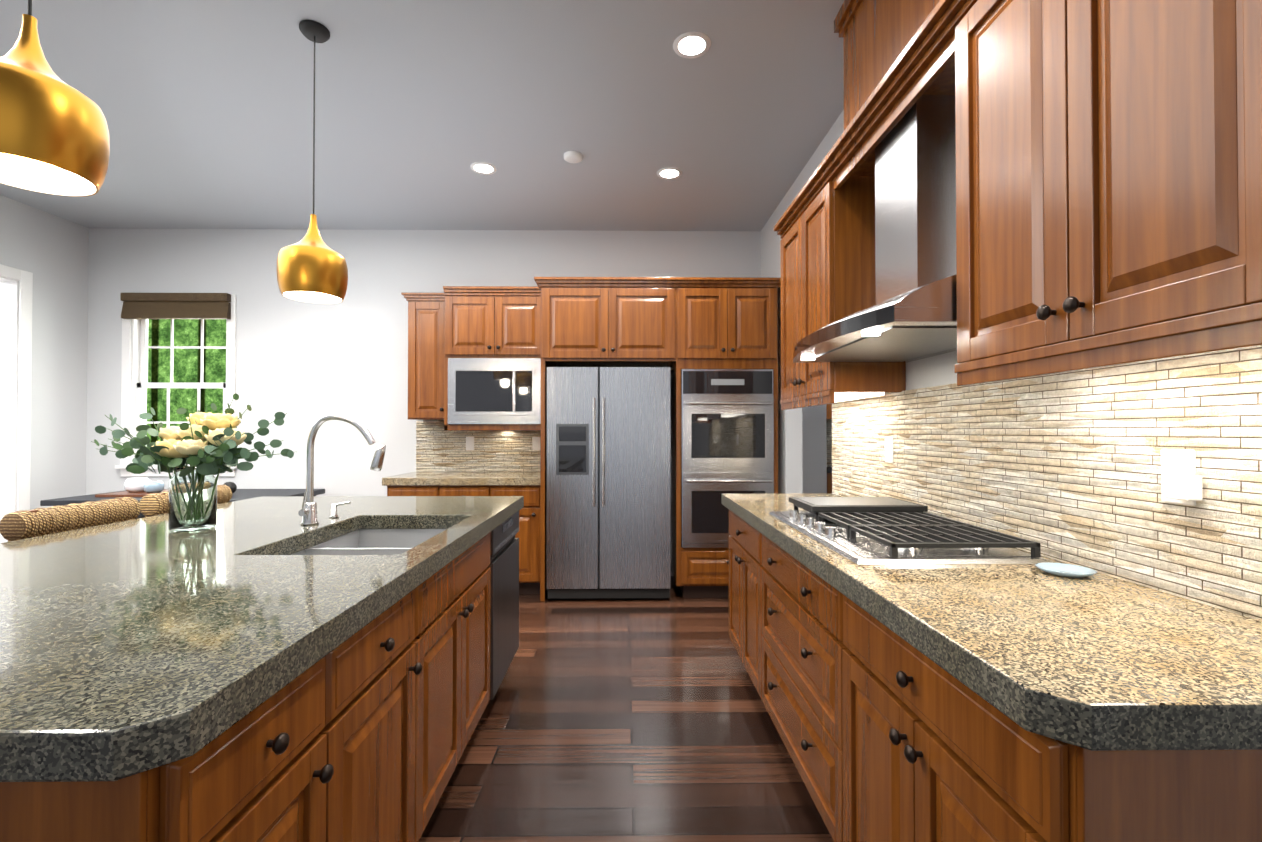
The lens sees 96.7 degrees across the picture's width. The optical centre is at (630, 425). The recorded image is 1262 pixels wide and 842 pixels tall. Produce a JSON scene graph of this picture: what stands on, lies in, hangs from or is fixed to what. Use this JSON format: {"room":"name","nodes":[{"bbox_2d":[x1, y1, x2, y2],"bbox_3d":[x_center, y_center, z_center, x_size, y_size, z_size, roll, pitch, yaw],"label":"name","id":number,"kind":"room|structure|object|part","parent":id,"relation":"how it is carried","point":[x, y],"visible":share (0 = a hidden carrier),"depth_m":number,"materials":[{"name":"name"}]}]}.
{"room":"kitchen","nodes":[
{"label":"kitchen","id":0,"kind":"room"},
{"bbox_2d":[0,195,88,509],"bbox_3d":[-4.779,-0.235,1.629,0.140,3.050,6.810,0,-1,-1],"label":"wall","id":1,"kind":"structure","parent":0,"point":[50,252],"depth_m":4.62,"materials":[{"name":"grey paint"}]},
{"bbox_2d":[0,264,32,542],"bbox_3d":[-4.795,0.051,3.751,0.158,2.525,1.330,0,-1,-1],"label":"window","id":2,"kind":"structure","parent":1,"relation":"attached to","point":[15,376],"depth_m":4.33,"materials":[{"name":"white"}]},
{"bbox_2d":[0,0,843,230],"bbox_3d":[-1.648,-1.802,2.379,9.900,0.100,8.200,0,-1,-1],"label":"ceiling","id":3,"kind":"structure","parent":0,"point":[206,107],"depth_m":3.09,"materials":[{"name":"grey paint"}]},
{"bbox_2d":[0,0,109,196],"bbox_3d":[-1.385,-1.169,1.295,0.274,1.190,0.274,0,-1,-1],"label":"pendant light","id":4,"kind":"object","parent":3,"relation":"hanging from","point":[54,135],"visible":1,"depth_m":1.25,"materials":[{"name":"gold metal"}]},
{"bbox_2d":[277,20,347,303],"bbox_3d":[-1.399,-1.156,2.474,0.274,1.190,0.274,0,-1,-1],"label":"pendant light","id":5,"kind":"object","parent":3,"relation":"hanging from","point":[312,266],"visible":1,"depth_m":2.40,"materials":[{"name":"gold metal"}]},
{"bbox_2d":[470,162,496,174],"bbox_3d":[-0.994,-1.733,3.786,0.174,0.006,0.174,-1,-1,44],"label":"recessed light","id":6,"kind":"object","parent":3,"relation":"in","point":[484,168],"depth_m":3.78,"materials":[{"name":"white plastic"}]},
{"bbox_2d":[564,151,582,162],"bbox_3d":[-0.372,-1.723,3.613,0.124,0.030,0.124,0,-1,-1],"label":"smoke detector","id":7,"kind":"object","parent":3,"relation":"attached to","point":[573,156],"visible":0.98,"depth_m":3.58,"materials":[{"name":"white plastic"}]},
{"bbox_2d":[657,167,681,179],"bbox_3d":[0.265,-1.733,3.861,0.174,0.006,0.174,-1,-1,44],"label":"recessed light","id":8,"kind":"object","parent":3,"relation":"in","point":[668,173],"depth_m":3.86,"materials":[{"name":"white plastic"}]},
{"bbox_2d":[673,31,710,58],"bbox_3d":[0.280,-1.747,2.581,0.174,0.006,0.174,0,-1,-10],"label":"recessed light","id":9,"kind":"object","parent":3,"relation":"in","point":[693,44],"depth_m":2.57,"materials":[{"name":"white plastic"}]},
{"bbox_2d":[86,228,812,575],"bbox_3d":[-1.619,-0.198,5.002,6.460,3.050,0.140,0,-1,-1],"label":"wall","id":10,"kind":"structure","parent":0,"point":[302,366],"depth_m":4.92,"materials":[{"name":"grey paint"}]},
{"bbox_2d":[115,294,236,476],"bbox_3d":[-3.949,-0.348,4.951,1.020,1.590,0.190,0,-1,-1],"label":"window","id":11,"kind":"structure","parent":10,"relation":"in","point":[135,384],"depth_m":4.91,"materials":[{"name":"white"}]},
{"bbox_2d":[120,293,230,318],"bbox_3d":[-3.947,-1.034,4.866,0.910,0.220,0.055,0,-1,-1],"label":"window blind","id":12,"kind":"object","parent":11,"relation":"attached to","point":[176,305],"visible":1,"depth_m":4.85,"materials":[{"name":"brown fabric"}]},
{"bbox_2d":[406,297,461,420],"bbox_3d":[-1.661,-0.542,4.748,0.329,0.991,0.366,0,-1,-1],"label":"upper cabinet","id":13,"kind":"object","parent":10,"relation":"attached to","point":[434,384],"depth_m":4.57,"materials":[{"name":"brown wood"}]},
{"bbox_2d":[416,421,540,471],"bbox_3d":[-1.284,0.184,4.920,1.188,0.448,0.022,0,-1,-1],"label":"tile backsplash","id":14,"kind":"structure","parent":10,"relation":"attached to","point":[439,448],"depth_m":4.91,"materials":[{"name":"beige tile"}]},
{"bbox_2d":[466,437,473,449],"bbox_3d":[-1.408,0.159,4.903,0.072,0.115,0.011,0,-1,-1],"label":"electrical outlet","id":15,"kind":"object","parent":14,"relation":"attached to","point":[470,443],"depth_m":4.90,"materials":[{"name":"white plastic"}]},
{"bbox_2d":[532,437,539,449],"bbox_3d":[-0.828,0.159,4.910,0.072,0.115,0.011,0,-1,-1],"label":"electrical outlet","id":16,"kind":"object","parent":14,"relation":"attached to","point":[535,440],"depth_m":4.91,"materials":[{"name":"white plastic"}]},
{"bbox_2d":[442,289,541,364],"bbox_3d":[-1.091,-0.798,4.708,0.808,0.522,0.466,0,-1,-1],"label":"upper cabinet","id":17,"kind":"object","parent":10,"relation":"attached to","point":[481,358],"depth_m":4.48,"materials":[{"name":"brown wood"}]},
{"bbox_2d":[448,358,540,423],"bbox_3d":[-1.089,-0.271,4.464,0.738,0.525,0.050,0,-1,-1],"label":"microwave","id":18,"kind":"object","parent":17,"relation":"in","point":[480,390],"depth_m":4.46,"materials":[{"name":"silver metal"}]},
{"bbox_2d":[538,281,665,368],"bbox_3d":[-0.133,-0.769,4.579,1.078,0.582,0.746,0,-1,-1],"label":"upper cabinet","id":19,"kind":"object","parent":10,"relation":"attached to","point":[598,324],"depth_m":4.21,"materials":[{"name":"brown wood"}]},
{"bbox_2d":[662,281,780,372],"bbox_3d":[0.686,-0.742,4.587,0.840,0.637,0.748,0,-1,-1],"label":"upper cabinet","id":20,"kind":"object","parent":10,"relation":"attached to","point":[708,322],"depth_m":4.22,"materials":[{"name":"brown wood"}]},
{"bbox_2d":[418,576,833,841],"bbox_3d":[-1.648,1.338,2.344,9.900,0.080,8.200,0,-1,-1],"label":"floor","id":21,"kind":"structure","parent":0,"point":[625,720],"depth_m":2.29,"materials":[{"name":"brown wood"}]},
{"bbox_2d":[0,497,140,541],"bbox_3d":[-2.026,0.802,2.205,0.420,0.989,0.470,0,-1,-1],"label":"stool","id":22,"kind":"object","parent":21,"relation":"on","point":[22,524],"visible":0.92,"depth_m":2.13,"materials":[{"name":"brown wicker"}]},
{"bbox_2d":[40,489,324,518],"bbox_3d":[-3.422,0.931,4.408,1.600,0.780,0.800,0,-1,-1],"label":"dining table","id":23,"kind":"object","parent":21,"relation":"on","point":[240,494],"visible":0.25,"depth_m":4.31,"materials":[{"name":"black"}]},
{"bbox_2d":[95,477,236,496],"bbox_3d":[-3.547,0.475,4.381,0.910,0.131,0.380,0,-1,-1],"label":"tray","id":24,"kind":"object","parent":23,"relation":"on","point":[139,486],"visible":0.71,"depth_m":4.31,"materials":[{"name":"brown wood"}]},
{"bbox_2d":[139,485,231,516],"bbox_3d":[-2.033,0.808,2.775,0.420,0.989,0.470,0,-1,-1],"label":"stool","id":25,"kind":"object","parent":21,"relation":"on","point":[152,504],"visible":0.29,"depth_m":2.56,"materials":[{"name":"brown wicker"}]},
{"bbox_2d":[0,505,523,841],"bbox_3d":[-1.118,0.862,1.847,1.108,0.860,2.337,0,-1,-1],"label":"kitchen island","id":26,"kind":"object","parent":21,"relation":"on","point":[308,666],"depth_m":1.19,"materials":[{"name":"brown wood"}]},
{"bbox_2d":[0,497,523,788],"bbox_3d":[-1.281,0.402,1.849,1.422,0.060,2.400,0,-1,-1],"label":"island countertop","id":27,"kind":"structure","parent":26,"relation":"on","point":[124,645],"depth_m":1.07,"materials":[{"name":"grey stone"}]},
{"bbox_2d":[91,393,293,531],"bbox_3d":[-1.581,0.126,1.996,0.730,0.493,0.336,0,-1,-1],"label":"flower arrangement","id":28,"kind":"object","parent":27,"relation":"on","point":[204,446],"visible":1,"depth_m":1.96,"materials":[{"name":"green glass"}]},
{"bbox_3d":[-1.574,0.261,2.017,0.138,0.224,0.138,0,-1,-1],"label":"glass","id":29,"kind":"part","parent":28,"relation":"part of","materials":[{"name":"clear glass"}]},
{"bbox_2d":[296,413,385,524],"bbox_3d":[-1.093,0.165,2.116,0.316,0.420,0.096,0,-1,-1],"label":"faucet","id":30,"kind":"object","parent":27,"relation":"on","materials":[{"name":"silver metal"}]},
{"bbox_2d":[292,525,443,552],"bbox_3d":[-0.898,0.537,1.982,0.502,0.231,0.792,0,-1,-1],"label":"sink","id":31,"kind":"object","parent":27,"relation":"in","point":[365,538],"depth_m":2.36,"materials":[{"name":"silver metal"}]},
{"bbox_2d":[488,511,518,699],"bbox_3d":[-0.610,0.817,2.720,0.034,0.740,0.593,0,-1,-1],"label":"dishwasher","id":32,"kind":"object","parent":26,"relation":"in","point":[504,547],"depth_m":2.63,"materials":[{"name":"silver metal"}]},
{"bbox_2d":[382,485,445,495],"bbox_3d":[-1.644,0.892,4.596,0.460,0.860,0.639,0,-1,-1],"label":"base cabinet","id":33,"kind":"object","parent":21,"relation":"on","point":[392,490],"depth_m":4.28,"materials":[{"name":"brown wood"}]},
{"bbox_2d":[446,485,497,495],"bbox_3d":[-1.280,0.892,4.600,0.512,0.860,0.639,0,-1,-1],"label":"base cabinet","id":34,"kind":"object","parent":21,"relation":"on","point":[451,490],"depth_m":4.29,"materials":[{"name":"brown wood"}]},
{"bbox_2d":[498,481,546,600],"bbox_3d":[-0.916,0.892,4.605,0.460,0.860,0.639,0,-1,-1],"label":"base cabinet","id":35,"kind":"object","parent":21,"relation":"on","point":[532,534],"depth_m":4.29,"materials":[{"name":"brown wood"}]},
{"bbox_2d":[382,473,546,484],"bbox_3d":[-1.293,0.432,4.585,1.212,0.060,0.632,0,-1,-1],"label":"countertop","id":36,"kind":"structure","parent":35,"relation":"on","point":[407,478],"depth_m":4.27,"materials":[{"name":"beige stone"}]},
{"bbox_2d":[547,367,670,597],"bbox_3d":[-0.170,0.434,4.514,0.930,1.735,0.787,0,-1,-1],"label":"fridge","id":37,"kind":"object","parent":21,"relation":"on","point":[608,486],"visible":1,"depth_m":4.18,"materials":[{"name":"silver metal"}]},
{"bbox_2d":[670,365,777,597],"bbox_3d":[0.721,0.449,4.565,0.770,1.745,0.768,0,-1,-1],"label":"tall cabinet","id":38,"kind":"object","parent":21,"relation":"on","point":[724,418],"depth_m":4.19,"materials":[{"name":"brown wood"}]},
{"bbox_2d":[681,369,773,547],"bbox_3d":[0.726,0.245,4.181,0.690,1.335,0.087,0,-1,-1],"label":"oven","id":39,"kind":"object","parent":38,"relation":"in","point":[728,414],"depth_m":4.18,"materials":[{"name":"silver metal"}]},
{"bbox_2d":[826,404,831,419],"bbox_3d":[2.429,-0.511,6.036,1.400,0.900,0.344,0,-1,-1],"label":"pantry cabinets","id":40,"kind":"object","parent":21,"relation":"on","point":[828,406],"depth_m":5.85,"materials":[{"name":"brown wood"}]},
{"bbox_2d":[827,472,831,492],"bbox_3d":[2.431,0.907,5.884,1.400,0.860,0.615,0,-1,-1],"label":"pantry cabinets","id":41,"kind":"object","parent":21,"relation":"on","point":[829,474],"depth_m":5.58,"materials":[{"name":"brown wood"}]},
{"bbox_2d":[827,464,831,471],"bbox_3d":[2.431,0.447,5.875,1.400,0.060,0.644,0,-1,-1],"label":"countertop","id":42,"kind":"structure","parent":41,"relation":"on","point":[829,466],"depth_m":5.55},
{"bbox_2d":[722,493,1261,841],"bbox_3d":[0.855,0.795,1.950,0.656,0.996,2.460,0,-1,-1],"label":"base cabinet","id":43,"kind":"object","parent":21,"relation":"on","point":[916,672],"visible":1,"depth_m":1.07,"materials":[{"name":"brown wood"}]},
{"bbox_2d":[769,497,1048,563],"bbox_3d":[0.850,0.335,1.940,0.514,0.076,0.909,0,-1,-1],"label":"cooktop","id":44,"kind":"object","parent":43,"relation":"in","point":[857,530],"depth_m":1.71,"materials":[{"name":"silver metal"}]},
{"bbox_2d":[1035,562,1096,577],"bbox_3d":[1.074,0.359,1.387,0.122,0.013,0.122,0,-1,-1],"label":"dish","id":45,"kind":"object","parent":43,"relation":"on","point":[1066,570],"visible":1,"depth_m":1.39,"materials":[{"name":"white ceramic"}]},
{"bbox_2d":[813,405,826,492],"bbox_3d":[1.665,-0.192,5.575,0.120,3.050,1.210,0,-1,-1],"label":"wall","id":46,"kind":"structure","parent":0,"point":[819,454],"depth_m":4.96,"materials":[{"name":"grey paint"}]},
{"bbox_2d":[826,420,831,462],"bbox_3d":[2.427,0.180,6.195,1.400,0.480,0.020,0,-1,-1],"label":"stone wall","id":47,"kind":"structure","parent":46,"relation":"attached to","point":[829,438],"depth_m":6.18,"materials":[{"name":"stone"}]},
{"bbox_2d":[761,110,958,493],"bbox_3d":[1.250,-0.234,1.700,0.120,3.050,6.810,0,-1,-1],"label":"wall","id":48,"kind":"structure","parent":0,"point":[937,370],"depth_m":4.19,"materials":[{"name":"grey paint"}]},
{"bbox_2d":[778,168,905,403],"bbox_3d":[1.010,-0.608,2.786,0.327,0.940,0.760,0,-1,-1],"label":"upper cabinet","id":49,"kind":"object","parent":48,"relation":"attached to","point":[827,244],"depth_m":2.43,"materials":[{"name":"brown wood"}]},
{"bbox_2d":[793,95,956,362],"bbox_3d":[0.903,-0.663,1.951,0.561,0.799,0.898,0,-1,-1],"label":"range hood","id":50,"kind":"object","parent":48,"relation":"attached to","point":[910,315],"visible":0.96,"depth_m":1.81,"materials":[{"name":"silver metal"}]},
{"bbox_2d":[838,0,953,179],"bbox_3d":[1.052,-1.415,1.573,0.272,0.688,1.648,0,-1,-1],"label":"upper cabinet","id":51,"kind":"object","parent":48,"relation":"attached to","point":[895,50],"depth_m":1.98,"materials":[{"name":"brown wood"}]},
{"bbox_2d":[832,346,1261,620],"bbox_3d":[1.177,0.111,1.851,0.022,0.527,2.720,0,-1,-1],"label":"tile backsplash","id":52,"kind":"structure","parent":48,"relation":"attached to","point":[1065,467],"depth_m":1.41,"materials":[{"name":"beige tile"}]},
{"bbox_2d":[885,437,892,462],"bbox_3d":[1.153,0.110,2.510,0.012,0.116,0.072,0,-1,-1],"label":"electrical outlet","id":53,"kind":"object","parent":52,"relation":"attached to","point":[888,440],"depth_m":2.50,"materials":[{"name":"white plastic"}]},
{"bbox_2d":[1161,449,1202,505],"bbox_3d":[1.154,0.109,1.191,0.040,0.116,0.091,0,-1,-1],"label":"electrical outlet","id":54,"kind":"object","parent":52,"relation":"attached to","point":[1181,482],"depth_m":1.18,"materials":[{"name":"white plastic"}]},
{"bbox_2d":[946,0,1261,375],"bbox_3d":[1.030,-0.626,1.118,0.327,0.940,0.757,0,-1,-1],"label":"upper cabinet","id":55,"kind":"object","parent":48,"relation":"attached to","point":[1108,183],"depth_m":1.04,"materials":[{"name":"brown wood"}]},
{"label":"outside","id":56,"kind":"structure","parent":0,"visible":0},
{"bbox_2d":[146,319,225,445],"bbox_3d":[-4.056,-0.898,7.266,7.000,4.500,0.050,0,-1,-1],"label":"view","id":57,"kind":"structure","parent":56,"point":[187,363],"depth_m":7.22,"materials":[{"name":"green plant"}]}
]}

